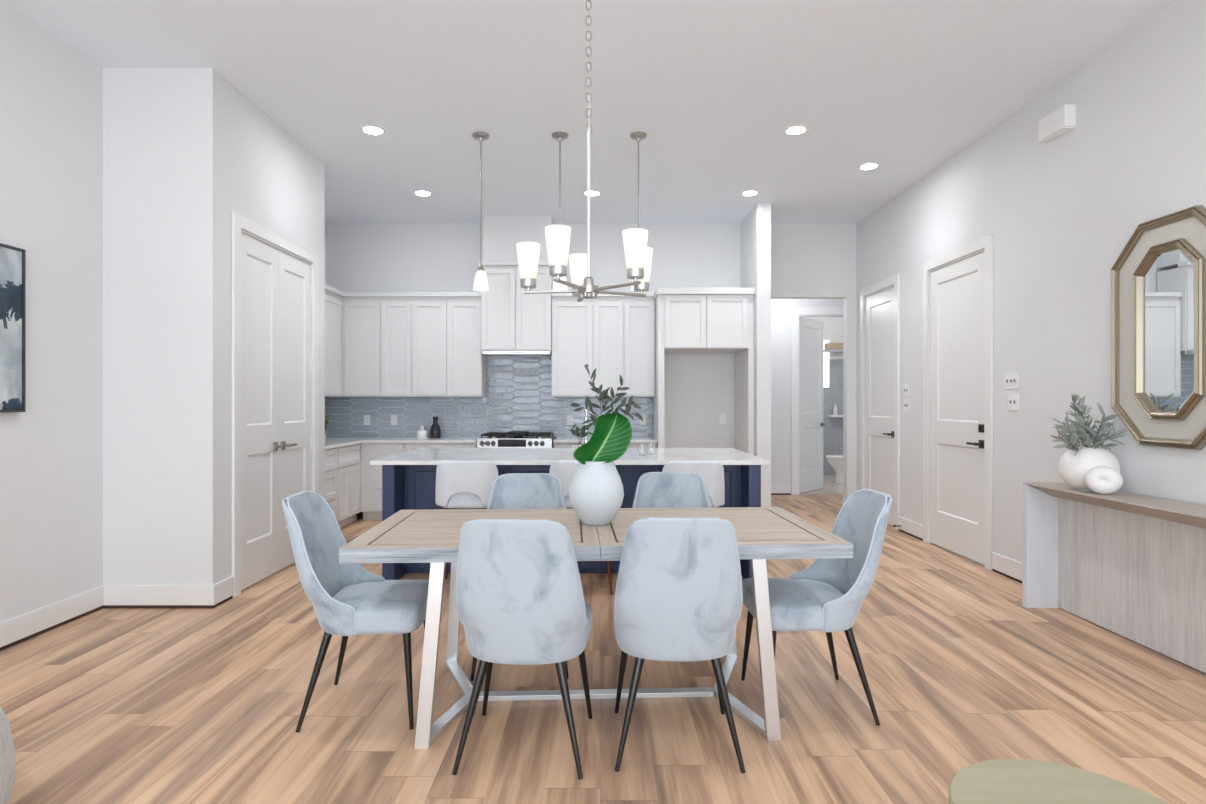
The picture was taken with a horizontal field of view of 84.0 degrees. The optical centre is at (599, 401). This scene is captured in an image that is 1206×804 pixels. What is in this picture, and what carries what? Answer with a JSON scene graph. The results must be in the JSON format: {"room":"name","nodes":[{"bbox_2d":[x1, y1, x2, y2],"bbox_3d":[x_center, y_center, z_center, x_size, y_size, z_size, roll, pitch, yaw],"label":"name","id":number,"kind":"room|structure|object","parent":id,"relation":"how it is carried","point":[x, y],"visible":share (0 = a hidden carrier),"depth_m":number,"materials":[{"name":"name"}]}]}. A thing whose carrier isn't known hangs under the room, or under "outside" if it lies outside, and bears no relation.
{"room":"dining room","nodes":[
{"label":"dining room","id":0,"kind":"room"},
{"bbox_2d":[0,0,102,622],"bbox_3d":[-3.200,-0.405,0.565,0.120,3.410,7.330,0,0,0],"label":"wall","id":1,"kind":"structure","parent":0,"point":[51,93],"depth_m":3.84,"materials":[{"name":"white paint"}]},
{"bbox_2d":[0,243,25,411],"bbox_3d":[-3.117,-0.383,3.080,0.044,0.874,1.060,0,0,0],"label":"abstract painting","id":2,"kind":"object","parent":1,"relation":"attached to","point":[12,259],"visible":1,"depth_m":3.54,"materials":[{"name":"grey"}]},
{"bbox_2d":[0,585,103,650],"bbox_3d":[-3.134,1.228,0.615,0.019,0.145,7.230,0,0,0],"label":"baseboard","id":3,"kind":"structure","parent":1,"relation":"attached to","point":[21,628],"depth_m":3.80,"materials":[{"name":"white paint"}]},
{"bbox_2d":[103,68,222,584],"bbox_3d":[-2.853,-0.405,4.290,0.815,3.410,0.120,0,0,0],"label":"wall","id":4,"kind":"structure","parent":0,"point":[163,127],"depth_m":4.23,"materials":[{"name":"white paint"}]},
{"bbox_2d":[104,585,214,607],"bbox_3d":[-2.776,1.228,4.223,0.695,0.145,0.019,0,0,0],"label":"baseboard","id":5,"kind":"structure","parent":4,"relation":"attached to","point":[115,596],"depth_m":4.21,"materials":[{"name":"white paint"}]},
{"bbox_2d":[223,77,324,579],"bbox_3d":[-2.505,-0.405,5.150,0.120,3.410,1.600,0,0,0],"label":"wall","id":6,"kind":"structure","parent":0,"point":[270,179],"depth_m":4.81,"materials":[{"name":"white paint"}]},
{"bbox_2d":[214,576,232,606],"bbox_3d":[-2.438,1.228,4.335,0.019,0.145,0.209,0,0,0],"label":"baseboard","id":7,"kind":"structure","parent":6,"relation":"attached to","point":[223,589],"depth_m":4.32,"materials":[{"name":"white paint"}]},
{"bbox_2d":[241,232,283,589],"bbox_3d":[-2.440,0.064,4.826,0.100,2.445,0.566,0,0,0],"label":"door","id":8,"kind":"structure","parent":6,"relation":"in","point":[260,446],"depth_m":4.82,"materials":[{"name":"white paint"}]},
{"bbox_2d":[232,211,318,597],"bbox_3d":[-2.485,0.015,5.111,0.120,2.569,1.334,0,0,0],"label":"door frame","id":9,"kind":"structure","parent":6,"relation":"attached to","point":[239,222],"depth_m":4.52,"materials":[{"name":"white paint"}]},
{"bbox_2d":[279,250,311,569],"bbox_3d":[-2.440,0.064,5.396,0.100,2.445,0.566,0,0,0],"label":"door","id":10,"kind":"structure","parent":6,"relation":"in","point":[295,287],"depth_m":5.36,"materials":[{"name":"white paint"}]},
{"bbox_2d":[325,223,326,283],"bbox_3d":[-3.290,-0.405,6.935,0.120,3.410,1.970,0,0,0],"label":"wall","id":11,"kind":"structure","parent":0,"point":[325,223],"depth_m":7.90,"materials":[{"name":"white paint"}]},
{"bbox_2d":[325,397,326,433],"bbox_3d":[-3.224,0.188,6.929,0.013,0.495,1.958,0,0,0],"label":"tile backsplash","id":12,"kind":"structure","parent":11,"relation":"attached to","point":[325,397],"depth_m":7.88,"materials":[{"name":"blue ceramic"}]},
{"bbox_2d":[325,290,341,396],"bbox_3d":[-3.059,-0.625,7.019,0.310,1.130,1.138,0,0,0],"label":"upper cabinet","id":13,"kind":"object","parent":11,"relation":"attached to","point":[333,302],"visible":0.3,"depth_m":7.33,"materials":[{"name":"white paint"}]},
{"bbox_2d":[325,284,480,296],"bbox_3d":[-2.275,-1.214,7.175,1.870,0.047,1.450,0,0,0],"label":"crown molding","id":14,"kind":"structure","parent":13,"relation":"on","point":[328,288],"depth_m":7.55,"materials":[{"name":"white paint"}]},
{"bbox_2d":[483,216,552,260],"bbox_3d":[-0.942,-1.844,7.760,0.771,0.532,0.320,0,0,0],"label":"wall","id":15,"kind":"structure","parent":0,"point":[501,234],"depth_m":7.60,"materials":[{"name":"white paint"}]},
{"bbox_2d":[572,444,583,450],"bbox_3d":[-0.166,0.385,5.550,0.130,0.060,0.130,0,0,0],"label":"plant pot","id":16,"kind":"object","parent":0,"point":[575,446],"depth_m":5.51,"materials":[{"name":"white ceramic"}]},
{"bbox_2d":[3,0,1176,223],"bbox_3d":[-0.100,-2.160,2.470,6.600,0.100,11.140,0,0,0],"label":"ceiling","id":17,"kind":"structure","parent":0,"point":[714,87],"depth_m":4.45,"materials":[{"name":"white paint"}]},
{"bbox_2d":[360,125,384,134],"bbox_3d":[-1.761,-2.107,5.197,0.184,0.007,0.184,0,0,0],"label":"recessed light","id":18,"kind":"object","parent":17,"relation":"in","point":[369,129],"visible":1,"depth_m":5.19,"materials":[{"name":"white paint"}]},
{"bbox_2d":[414,190,431,195],"bbox_3d":[-1.787,-2.107,6.764,0.184,0.007,0.184,0,0,0],"label":"recessed light","id":19,"kind":"object","parent":17,"relation":"in","point":[417,192],"visible":1,"depth_m":6.76,"materials":[{"name":"white paint"}]},
{"bbox_2d":[472,132,488,290],"bbox_3d":[-0.940,-1.498,5.295,0.132,1.225,0.132,0,0,0],"label":"pendant lamp","id":20,"kind":"object","parent":17,"relation":"hanging from","point":[480,282],"visible":1,"depth_m":5.28,"materials":[{"name":"white glass"}]},
{"bbox_2d":[552,132,567,289],"bbox_3d":[-0.316,-1.498,5.295,0.132,1.225,0.132,0,0,0],"label":"pendant lamp","id":21,"kind":"object","parent":17,"relation":"hanging from","point":[559,136],"visible":0.59,"depth_m":5.29,"materials":[{"name":"silver metal"}]},
{"bbox_2d":[516,0,652,301],"bbox_3d":[-0.065,-1.283,2.962,0.616,1.654,0.619,0,0,0],"label":"chandelier","id":22,"kind":"object","parent":17,"relation":"hanging from","point":[638,257],"visible":1,"depth_m":2.94,"materials":[{"name":"white glass"}]},
{"bbox_2d":[583,190,600,195],"bbox_3d":[-0.081,-2.107,6.764,0.184,0.007,0.184,0,0,0],"label":"recessed light","id":23,"kind":"object","parent":17,"relation":"in","point":[593,192],"visible":0.77,"depth_m":6.76,"materials":[{"name":"white paint"}]},
{"bbox_2d":[630,132,646,290],"bbox_3d":[0.304,-1.498,5.295,0.132,1.225,0.132,0,0,0],"label":"pendant lamp","id":24,"kind":"object","parent":17,"relation":"hanging from","point":[638,136],"visible":0.35,"depth_m":5.29,"materials":[{"name":"silver metal"}]},
{"bbox_2d":[741,190,758,195],"bbox_3d":[1.514,-2.107,6.764,0.184,0.007,0.184,0,0,0],"label":"recessed light","id":25,"kind":"object","parent":17,"relation":"in","point":[748,192],"visible":1,"depth_m":6.76,"materials":[{"name":"white paint"}]},
{"bbox_2d":[784,125,807,134],"bbox_3d":[1.520,-2.107,5.197,0.184,0.007,0.184,0,0,0],"label":"recessed light","id":26,"kind":"object","parent":17,"relation":"in","point":[797,129],"visible":1,"depth_m":5.19,"materials":[{"name":"white paint"}]},
{"bbox_2d":[858,162,879,169],"bbox_3d":[2.405,-2.107,5.990,0.184,0.007,0.184,0,0,0],"label":"recessed light","id":27,"kind":"object","parent":17,"relation":"in","point":[872,165],"visible":1,"depth_m":5.99,"materials":[{"name":"white paint"}]},
{"bbox_2d":[327,224,855,498],"bbox_3d":[-0.100,-0.405,7.980,6.500,3.410,0.120,0,0,0],"label":"wall","id":28,"kind":"structure","parent":0,"point":[809,261],"depth_m":7.92,"materials":[{"name":"white paint"}]},
{"bbox_2d":[342,297,411,396],"bbox_3d":[-2.526,-0.625,7.737,0.793,1.130,0.335,0,0,0],"label":"upper cabinet","id":29,"kind":"object","parent":28,"relation":"attached to","point":[376,331],"visible":0.99,"depth_m":7.58,"materials":[{"name":"white paint"}]},
{"bbox_2d":[412,297,486,396],"bbox_3d":[-1.734,-0.625,7.737,0.792,1.130,0.335,0,0,0],"label":"upper cabinet","id":30,"kind":"object","parent":28,"relation":"attached to","point":[448,360],"visible":1,"depth_m":7.58,"materials":[{"name":"white paint"}]},
{"bbox_2d":[327,357,652,437],"bbox_3d":[-1.302,-0.050,7.913,3.855,0.970,0.014,0,0,0],"label":"tile backsplash","id":31,"kind":"structure","parent":28,"relation":"attached to","point":[519,397],"depth_m":7.91,"materials":[{"name":"blue tile"}]},
{"bbox_2d":[364,415,369,424],"bbox_3d":[-2.748,0.213,7.905,0.075,0.120,0.008,0,0,0],"label":"wall outlet","id":32,"kind":"object","parent":31,"relation":"attached to","point":[366,417],"visible":1,"depth_m":7.90,"materials":[{"name":"white plastic"}]},
{"bbox_2d":[391,415,396,424],"bbox_3d":[-2.429,0.213,7.905,0.075,0.120,0.008,0,0,0],"label":"wall outlet","id":33,"kind":"object","parent":31,"relation":"attached to","point":[393,417],"visible":1,"depth_m":7.90,"materials":[{"name":"white plastic"}]},
{"bbox_2d":[567,415,572,424],"bbox_3d":[-0.355,0.213,7.905,0.075,0.120,0.008,0,0,0],"label":"wall outlet","id":34,"kind":"object","parent":31,"relation":"attached to","point":[569,417],"visible":1,"depth_m":7.90,"materials":[{"name":"white plastic"}]},
{"bbox_2d":[640,415,645,424],"bbox_3d":[0.508,0.213,7.905,0.075,0.120,0.008,0,0,0],"label":"wall outlet","id":35,"kind":"object","parent":31,"relation":"attached to","point":[643,422],"visible":0.82,"depth_m":7.90,"materials":[{"name":"white plastic"}]},
{"bbox_2d":[481,266,552,355],"bbox_3d":[-0.943,-1.032,7.702,0.786,0.995,0.405,0,0,0],"label":"upper cabinet","id":36,"kind":"object","parent":28,"relation":"attached to","point":[514,322],"visible":0.88,"depth_m":7.51,"materials":[{"name":"white paint"}]},
{"bbox_2d":[478,261,548,265],"bbox_3d":[-0.943,-1.554,7.535,0.826,0.048,0.129,0,0,0],"label":"crown molding","id":37,"kind":"structure","parent":36,"relation":"on","point":[484,263],"depth_m":7.47,"materials":[{"name":"white paint"}]},
{"bbox_2d":[482,351,551,355],"bbox_3d":[-0.943,-0.555,7.670,0.765,0.041,0.300,0,0,0],"label":"hood","id":38,"kind":"object","parent":36,"relation":"attached to","point":[487,353],"depth_m":7.52,"materials":[{"name":"silver metal"}]},
{"bbox_2d":[552,297,592,396],"bbox_3d":[-0.314,-0.625,7.737,0.470,1.130,0.335,0,0,0],"label":"upper cabinet","id":39,"kind":"object","parent":28,"relation":"attached to","point":[572,320],"visible":0.99,"depth_m":7.58,"materials":[{"name":"white paint"}]},
{"bbox_2d":[593,297,654,396],"bbox_3d":[0.272,-0.625,7.737,0.701,1.130,0.335,0,0,0],"label":"upper cabinet","id":40,"kind":"object","parent":28,"relation":"attached to","point":[623,327],"visible":0.86,"depth_m":7.58,"materials":[{"name":"white paint"}]},
{"bbox_2d":[719,414,725,423],"bbox_3d":[1.448,0.201,7.916,0.075,0.120,0.008,0,0,0],"label":"wall outlet","id":41,"kind":"object","parent":28,"relation":"attached to","point":[722,417],"visible":1,"depth_m":7.91,"materials":[{"name":"white plastic"}]},
{"bbox_2d":[0,475,1205,803],"bbox_3d":[0.850,1.348,4.500,8.500,0.104,15.200,0,0,0],"label":"floor","id":42,"kind":"structure","parent":0,"point":[105,705],"depth_m":2.83,"materials":[{"name":"brown wood"}]},
{"bbox_2d":[0,707,15,803],"bbox_3d":[-2.150,1.058,1.750,0.940,0.485,0.940,0,0,0],"label":"round ottoman","id":43,"kind":"object","parent":42,"relation":"on","point":[7,748],"visible":1,"depth_m":1.97,"materials":[{"name":"fabric"}]},
{"bbox_2d":[325,448,336,518],"bbox_3d":[-2.898,0.873,6.400,0.610,0.855,0.460,0,0,0],"label":"base cabinet","id":44,"kind":"object","parent":42,"relation":"on","point":[330,454],"visible":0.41,"depth_m":6.50,"materials":[{"name":"white paint"}]},
{"bbox_2d":[336,443,360,527],"bbox_3d":[-2.898,0.873,7.012,0.610,0.855,0.760,0,0,0],"label":"base cabinet","id":45,"kind":"object","parent":42,"relation":"on","point":[348,468],"visible":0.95,"depth_m":6.94,"materials":[{"name":"white paint"}]},
{"bbox_2d":[325,437,480,448],"bbox_3d":[-2.285,0.430,6.955,1.885,0.030,1.910,0,0,0],"label":"countertop","id":46,"kind":"structure","parent":45,"relation":"on","point":[331,442],"depth_m":7.27,"materials":[{"name":"white stone"}]},
{"bbox_2d":[325,415,329,442],"bbox_3d":[-2.805,0.272,6.783,0.148,0.285,0.156,0,0,-7],"label":"potted plant","id":47,"kind":"object","parent":46,"relation":"on","point":[327,419],"visible":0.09,"depth_m":6.78,"materials":[{"name":"green plant"}]},
{"bbox_2d":[417,426,427,437],"bbox_3d":[-2.044,0.344,7.700,0.120,0.142,0.120,0,0,0],"label":"lidded jar","id":48,"kind":"object","parent":46,"relation":"on","point":[422,433],"visible":0.99,"depth_m":7.66,"materials":[{"name":"white ceramic"}]},
{"bbox_2d":[430,417,440,437],"bbox_3d":[-1.895,0.292,7.720,0.129,0.245,0.136,0,0,0],"label":"ceramic bottle","id":49,"kind":"object","parent":46,"relation":"on","point":[435,430],"visible":1,"depth_m":7.68,"materials":[{"name":"grey ceramic"}]},
{"bbox_2d":[282,490,428,731],"bbox_3d":[-1.022,0.847,2.872,0.571,0.911,0.464,0,0,-3],"label":"dining chair","id":50,"kind":"object","parent":42,"relation":"on","point":[347,599],"visible":0.98,"depth_m":2.73,"materials":[{"name":"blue fabric"}]},
{"bbox_2d":[361,443,404,519],"bbox_3d":[-2.373,0.873,7.603,0.477,0.855,0.605,0,0,0],"label":"base cabinet","id":51,"kind":"object","parent":42,"relation":"on","point":[371,475],"visible":0.48,"depth_m":7.32,"materials":[{"name":"white paint"}]},
{"bbox_2d":[405,443,476,451],"bbox_3d":[-1.739,0.873,7.603,0.788,0.855,0.605,0,0,0],"label":"base cabinet","id":52,"kind":"object","parent":42,"relation":"on","point":[408,446],"visible":0.05,"depth_m":7.30,"materials":[{"name":"white paint"}]},
{"bbox_2d":[435,460,497,578],"bbox_3d":[-0.915,0.848,4.701,0.448,0.908,0.457,0,0,0],"label":"bar stool","id":53,"kind":"object","parent":42,"relation":"on","point":[459,484],"visible":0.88,"depth_m":4.52,"materials":[{"name":"grey fabric"}]},
{"bbox_2d":[477,431,555,447],"bbox_3d":[-0.925,0.778,7.545,0.823,0.883,0.711,0,0,0],"label":"gas range","id":54,"kind":"object","parent":42,"relation":"on","point":[512,439],"visible":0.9,"depth_m":7.25,"materials":[{"name":"silver metal"}]},
{"bbox_2d":[482,436,555,439],"bbox_3d":[-0.925,0.404,7.590,0.823,0.013,0.620,0,0,0],"label":"cooktop","id":55,"kind":"object","parent":54,"relation":"in","point":[485,437],"depth_m":7.32,"materials":[{"name":"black metal"}]},
{"bbox_2d":[470,473,568,680],"bbox_3d":[-0.385,0.847,3.400,0.464,0.911,0.571,0,0,-2],"label":"dining chair","id":56,"kind":"object","parent":42,"relation":"on","point":[513,490],"visible":0.34,"depth_m":3.63,"materials":[{"name":"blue fabric"}]},
{"bbox_2d":[452,519,591,778],"bbox_3d":[-0.277,0.847,2.508,0.464,0.911,0.571,0,0,3],"label":"dining chair","id":57,"kind":"object","parent":42,"relation":"on","point":[520,597],"visible":1,"depth_m":2.30,"materials":[{"name":"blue fabric"}]},
{"bbox_2d":[553,443,583,447],"bbox_3d":[-0.228,0.873,7.603,0.565,0.855,0.605,0,0,0],"label":"base cabinet","id":58,"kind":"object","parent":42,"relation":"on","point":[555,445],"visible":0.03,"depth_m":7.30,"materials":[{"name":"white paint"}]},
{"bbox_2d":[553,437,656,442],"bbox_3d":[0.057,0.430,7.590,1.130,0.030,0.640,0,0,0],"label":"countertop","id":59,"kind":"structure","parent":58,"relation":"on","point":[558,439],"depth_m":7.27,"materials":[{"name":"white stone"}]},
{"bbox_2d":[370,448,769,579],"bbox_3d":[-0.212,0.858,5.388,2.828,0.885,1.315,0,0,0],"label":"kitchen island","id":60,"kind":"object","parent":42,"relation":"on","point":[408,477],"visible":0.28,"depth_m":5.03,"materials":[{"name":"blue wood"}]},
{"bbox_2d":[370,448,769,464],"bbox_3d":[-0.212,0.430,5.388,2.828,0.030,1.315,0,0,0],"label":"island countertop","id":61,"kind":"structure","parent":60,"relation":"on","point":[420,456],"depth_m":5.10,"materials":[{"name":"white stone"}]},
{"bbox_2d":[570,424,592,450],"bbox_3d":[-0.169,0.298,5.562,0.168,0.235,0.158,0,0,43],"label":"potted plant","id":62,"kind":"object","parent":61,"relation":"on","point":[583,429],"visible":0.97,"depth_m":5.53,"materials":[{"name":"green plant"}]},
{"bbox_2d":[584,407,587,443],"bbox_3d":[-0.089,0.225,5.832,0.114,0.381,0.217,0,0,0],"label":"kitchen faucet","id":63,"kind":"object","parent":61,"relation":"on","point":[586,410],"visible":0.52,"depth_m":5.74,"materials":[{"name":"silver metal"}]},
{"bbox_2d":[638,444,645,455],"bbox_3d":[0.326,0.370,5.200,0.066,0.090,0.066,0,0,0],"label":"drinking glass","id":64,"kind":"object","parent":61,"relation":"on","point":[641,447],"visible":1,"depth_m":5.17,"materials":[{"name":"white"}]},
{"bbox_2d":[647,443,654,454],"bbox_3d":[0.405,0.370,5.320,0.066,0.090,0.066,0,0,0],"label":"drinking glass","id":65,"kind":"object","parent":61,"relation":"on","point":[650,446],"visible":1,"depth_m":5.29,"materials":[{"name":"white"}]},
{"bbox_3d":[0.048,0.315,5.350,0.110,0.200,0.110,0,0,0],"label":"glass vase","id":66,"kind":"object","parent":60,"relation":"on","visible":0},
{"bbox_2d":[570,364,642,426],"bbox_3d":[0.055,0.045,5.341,0.583,0.704,0.302,0,0,0],"label":"branches","id":67,"kind":"object","parent":66,"relation":"in","point":[604,394],"visible":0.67,"depth_m":5.34,"materials":[{"name":"green plant"}]},
{"bbox_2d":[549,460,612,594],"bbox_3d":[-0.137,0.848,4.721,0.448,0.908,0.457,0,0,0],"label":"bar stool","id":68,"kind":"object","parent":42,"relation":"on","point":[565,470],"visible":0.27,"depth_m":4.53,"materials":[{"name":"grey fabric"}]},
{"bbox_2d":[339,507,852,748],"bbox_3d":[-0.018,0.920,2.955,1.924,0.760,0.900,0,0,-2],"label":"dining table","id":69,"kind":"object","parent":42,"relation":"on","point":[432,537],"visible":0.8,"depth_m":2.67,"materials":[{"name":"brown wood"}]},
{"bbox_2d":[569,461,623,525],"bbox_3d":[-0.016,0.400,2.985,0.246,0.281,0.246,0,0,0],"label":"vase","id":70,"kind":"object","parent":69,"relation":"on","point":[596,492],"visible":0.9,"depth_m":2.90,"materials":[{"name":"white ceramic"}]},
{"bbox_2d":[573,412,631,464],"bbox_3d":[0.005,0.191,2.945,0.261,0.294,0.104,0,0,-11],"label":"banana leaf","id":71,"kind":"object","parent":70,"relation":"in","point":[611,437],"visible":0.93,"depth_m":2.94,"materials":[{"name":"green plant"}]},
{"bbox_2d":[628,443,656,447],"bbox_3d":[0.340,0.873,7.603,0.565,0.855,0.605,0,0,0],"label":"base cabinet","id":72,"kind":"object","parent":42,"relation":"on","point":[632,445],"visible":0.06,"depth_m":7.30,"materials":[{"name":"white paint"}]},
{"bbox_2d":[625,472,710,669],"bbox_3d":[0.367,0.847,3.470,0.464,0.911,0.571,0,0,7],"label":"dining chair","id":73,"kind":"object","parent":42,"relation":"on","point":[653,489],"visible":0.32,"depth_m":3.70,"materials":[{"name":"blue fabric"}]},
{"bbox_2d":[614,517,745,772],"bbox_3d":[0.285,0.847,2.538,0.464,0.911,0.571,0,0,1],"label":"dining chair","id":74,"kind":"object","parent":42,"relation":"on","point":[679,594],"visible":1,"depth_m":2.33,"materials":[{"name":"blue fabric"}]},
{"bbox_2d":[662,461,724,507],"bbox_3d":[0.635,0.848,4.681,0.448,0.908,0.457,0,0,-2],"label":"bar stool","id":75,"kind":"object","parent":42,"relation":"on","point":[712,472],"visible":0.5,"depth_m":4.50,"materials":[{"name":"white plastic"}]},
{"bbox_2d":[653,295,753,454],"bbox_3d":[1.144,0.070,7.562,1.032,2.460,0.685,0,0,0],"label":"tall cabinet","id":76,"kind":"object","parent":42,"relation":"on","point":[683,323],"visible":0.79,"depth_m":7.23,"materials":[{"name":"white paint"}]},
{"bbox_2d":[552,288,754,299],"bbox_3d":[0.558,-1.198,7.548,2.207,0.077,0.705,0,0,0],"label":"crown molding","id":77,"kind":"structure","parent":76,"relation":"on","point":[659,291],"depth_m":7.19,"materials":[{"name":"white paint"}]},
{"bbox_2d":[741,488,891,725],"bbox_3d":[0.934,0.847,2.916,0.571,0.911,0.464,0,0,-1],"label":"dining chair","id":78,"kind":"object","parent":42,"relation":"on","point":[828,595],"visible":0.93,"depth_m":2.83,"materials":[{"name":"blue fabric"}]},
{"bbox_2d":[826,455,842,483],"bbox_3d":[3.989,0.908,10.720,0.742,0.776,0.420,0,0,0],"label":"toilet","id":79,"kind":"object","parent":42,"relation":"on","point":[836,461],"visible":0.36,"depth_m":10.63,"materials":[{"name":"white ceramic"}]},
{"bbox_2d":[948,759,1168,803],"bbox_3d":[1.012,1.090,1.410,0.497,0.420,0.497,0,0,0],"label":"side table","id":80,"kind":"object","parent":42,"relation":"on","point":[996,781],"visible":1,"depth_m":1.53,"materials":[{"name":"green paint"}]},
{"bbox_2d":[1022,482,1205,672],"bbox_3d":[2.853,0.906,3.413,0.315,0.787,1.725,0,0,0],"label":"console table","id":81,"kind":"object","parent":42,"relation":"on","point":[1130,565],"visible":1,"depth_m":3.69,"materials":[{"name":"brown wood"}]},
{"bbox_2d":[1058,447,1122,493],"bbox_3d":[2.821,0.388,3.865,0.295,0.250,0.368,0,0,34],"label":"sculptural vase","id":82,"kind":"object","parent":81,"relation":"on","point":[1097,470],"visible":0.98,"depth_m":3.79,"materials":[{"name":"white ceramic"}]},
{"bbox_2d":[1050,394,1127,455],"bbox_3d":[2.800,0.144,3.876,0.429,0.402,0.294,0,0,0],"label":"sprigs","id":83,"kind":"object","parent":82,"relation":"in","point":[1086,435],"visible":0.86,"depth_m":3.86,"materials":[{"name":"green plant"}]},
{"bbox_2d":[741,203,770,506],"bbox_3d":[1.738,-0.405,7.510,0.148,3.410,0.820,0,0,0],"label":"wall","id":84,"kind":"structure","parent":0,"point":[756,227],"depth_m":7.10,"materials":[{"name":"white paint"}]},
{"bbox_2d":[771,299,842,483],"bbox_3d":[2.650,-0.150,9.450,3.300,2.900,0.100,0,0,0],"label":"wall","id":85,"kind":"structure","parent":0,"point":[780,308],"depth_m":9.40,"materials":[{"name":"white paint"}]},
{"bbox_2d":[771,484,790,494],"bbox_3d":[1.838,1.228,9.393,1.676,0.145,0.019,0,0,0],"label":"baseboard","id":86,"kind":"structure","parent":85,"relation":"attached to","point":[776,489],"depth_m":9.38,"materials":[{"name":"white paint"}]},
{"bbox_2d":[799,317,824,492],"bbox_3d":[3.083,0.042,9.742,0.086,2.493,0.800,0,0,42],"label":"door","id":87,"kind":"structure","parent":85,"relation":"in","point":[811,424],"depth_m":9.71,"materials":[{"name":"white paint"}]},
{"bbox_2d":[791,307,842,494],"bbox_3d":[3.203,-0.015,9.440,1.044,2.629,0.120,0,0,0],"label":"door frame","id":88,"kind":"structure","parent":85,"relation":"attached to","point":[796,312],"depth_m":9.38,"materials":[{"name":"white paint"}]},
{"bbox_2d":[804,317,842,474],"bbox_3d":[3.700,-0.150,12.000,2.800,2.900,0.100,0,0,0],"label":"wall","id":89,"kind":"structure","parent":0,"point":[832,326],"depth_m":11.95,"materials":[{"name":"white paint"}]},
{"bbox_2d":[823,340,828,386],"bbox_3d":[4.035,-0.680,11.944,0.098,0.840,0.012,0,0,0],"label":"window","id":90,"kind":"structure","parent":89,"relation":"in","point":[825,354],"depth_m":11.94,"materials":[{"name":"white"}]},
{"bbox_2d":[824,343,842,349],"bbox_3d":[4.249,-0.973,11.835,0.500,0.130,0.230,0,0,0],"label":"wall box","id":91,"kind":"object","parent":89,"relation":"attached to","point":[828,346],"visible":0.37,"depth_m":11.72,"materials":[{"name":"beige wood"}]},
{"bbox_2d":[899,516,922,540],"bbox_3d":[3.023,1.228,6.509,0.018,0.145,0.508,0,0,0],"label":"baseboard","id":92,"kind":"structure","parent":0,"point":[909,527],"depth_m":6.48,"materials":[{"name":"white paint"}]},
{"bbox_2d":[856,0,1205,562],"bbox_3d":[3.090,-0.405,2.470,0.120,3.410,11.140,0,0,0],"label":"wall","id":93,"kind":"structure","parent":0,"point":[1059,214],"depth_m":4.45,"materials":[{"name":"white paint"}]},
{"bbox_2d":[864,287,893,525],"bbox_3d":[3.025,0.049,7.269,0.100,2.475,0.793,0,0,0],"label":"door","id":94,"kind":"structure","parent":93,"relation":"in","point":[879,307],"depth_m":7.28,"materials":[{"name":"white paint"}]},
{"bbox_2d":[860,274,899,530],"bbox_3d":[3.070,0.001,7.266,0.120,2.599,0.997,0,0,0],"label":"door frame","id":95,"kind":"structure","parent":93,"relation":"attached to","point":[894,281],"depth_m":6.85,"materials":[{"name":"white paint"}]},
{"bbox_2d":[903,384,908,395],"bbox_3d":[3.023,-0.115,6.620,0.014,0.120,0.120,0,0,0],"label":"light switch","id":96,"kind":"object","parent":93,"relation":"attached to","point":[905,386],"visible":1,"depth_m":6.62,"materials":[{"name":"white plastic"}]},
{"bbox_2d":[904,399,909,411],"bbox_3d":[3.023,0.035,6.610,0.014,0.120,0.120,0,0,0],"label":"light switch","id":97,"kind":"object","parent":93,"relation":"attached to","point":[906,401],"visible":1,"depth_m":6.60,"materials":[{"name":"white plastic"}]},
{"bbox_2d":[929,252,984,564],"bbox_3d":[3.025,0.049,5.708,0.100,2.475,0.886,0,0,0],"label":"door","id":98,"kind":"structure","parent":93,"relation":"in","point":[956,298],"depth_m":5.69,"materials":[{"name":"white paint"}]},
{"bbox_2d":[923,234,992,570],"bbox_3d":[3.070,0.001,5.705,0.120,2.599,1.090,0,0,0],"label":"door frame","id":99,"kind":"structure","parent":93,"relation":"attached to","point":[985,244],"depth_m":5.35,"materials":[{"name":"white paint"}]},
{"bbox_2d":[992,552,1021,582],"bbox_3d":[3.023,1.228,1.077,0.018,0.145,8.155,0,0,0],"label":"baseboard","id":100,"kind":"structure","parent":93,"relation":"attached to","point":[1005,566],"depth_m":4.96,"materials":[{"name":"white paint"}]},
{"bbox_2d":[1005,372,1018,388],"bbox_3d":[3.023,-0.155,4.925,0.014,0.120,0.165,0,0,0],"label":"light switch","id":101,"kind":"object","parent":93,"relation":"attached to","point":[1011,379],"visible":1,"depth_m":4.91,"materials":[{"name":"white plastic"}]},
{"bbox_2d":[1008,394,1018,409],"bbox_3d":[3.023,0.000,4.905,0.014,0.120,0.120,0,0,0],"label":"light switch","id":102,"kind":"object","parent":93,"relation":"attached to","point":[1013,399],"visible":1,"depth_m":4.90,"materials":[{"name":"white plastic"}]},
{"bbox_2d":[1038,104,1075,141],"bbox_3d":[2.993,-1.821,4.390,0.075,0.147,0.260,0,0,0],"label":"door chime","id":103,"kind":"object","parent":93,"relation":"attached to","point":[1062,120],"visible":1,"depth_m":4.34,"materials":[{"name":"white plastic"}]},
{"bbox_2d":[1111,205,1205,449],"bbox_3d":[3.005,-0.375,3.550,0.050,1.230,0.768,0,0,0],"label":"octagonal mirror","id":104,"kind":"object","parent":93,"relation":"attached to","point":[1158,279],"visible":1,"depth_m":3.59,"materials":[{"name":"gold metal"}]},
{"bbox_2d":[1142,248,1193,411],"bbox_3d":[3.012,-0.375,3.550,0.002,0.852,0.344,0,0,0],"label":"mirror glass","id":105,"kind":"object","parent":104,"relation":"attached to","point":[1168,274],"depth_m":3.55,"materials":[{"name":"white"}]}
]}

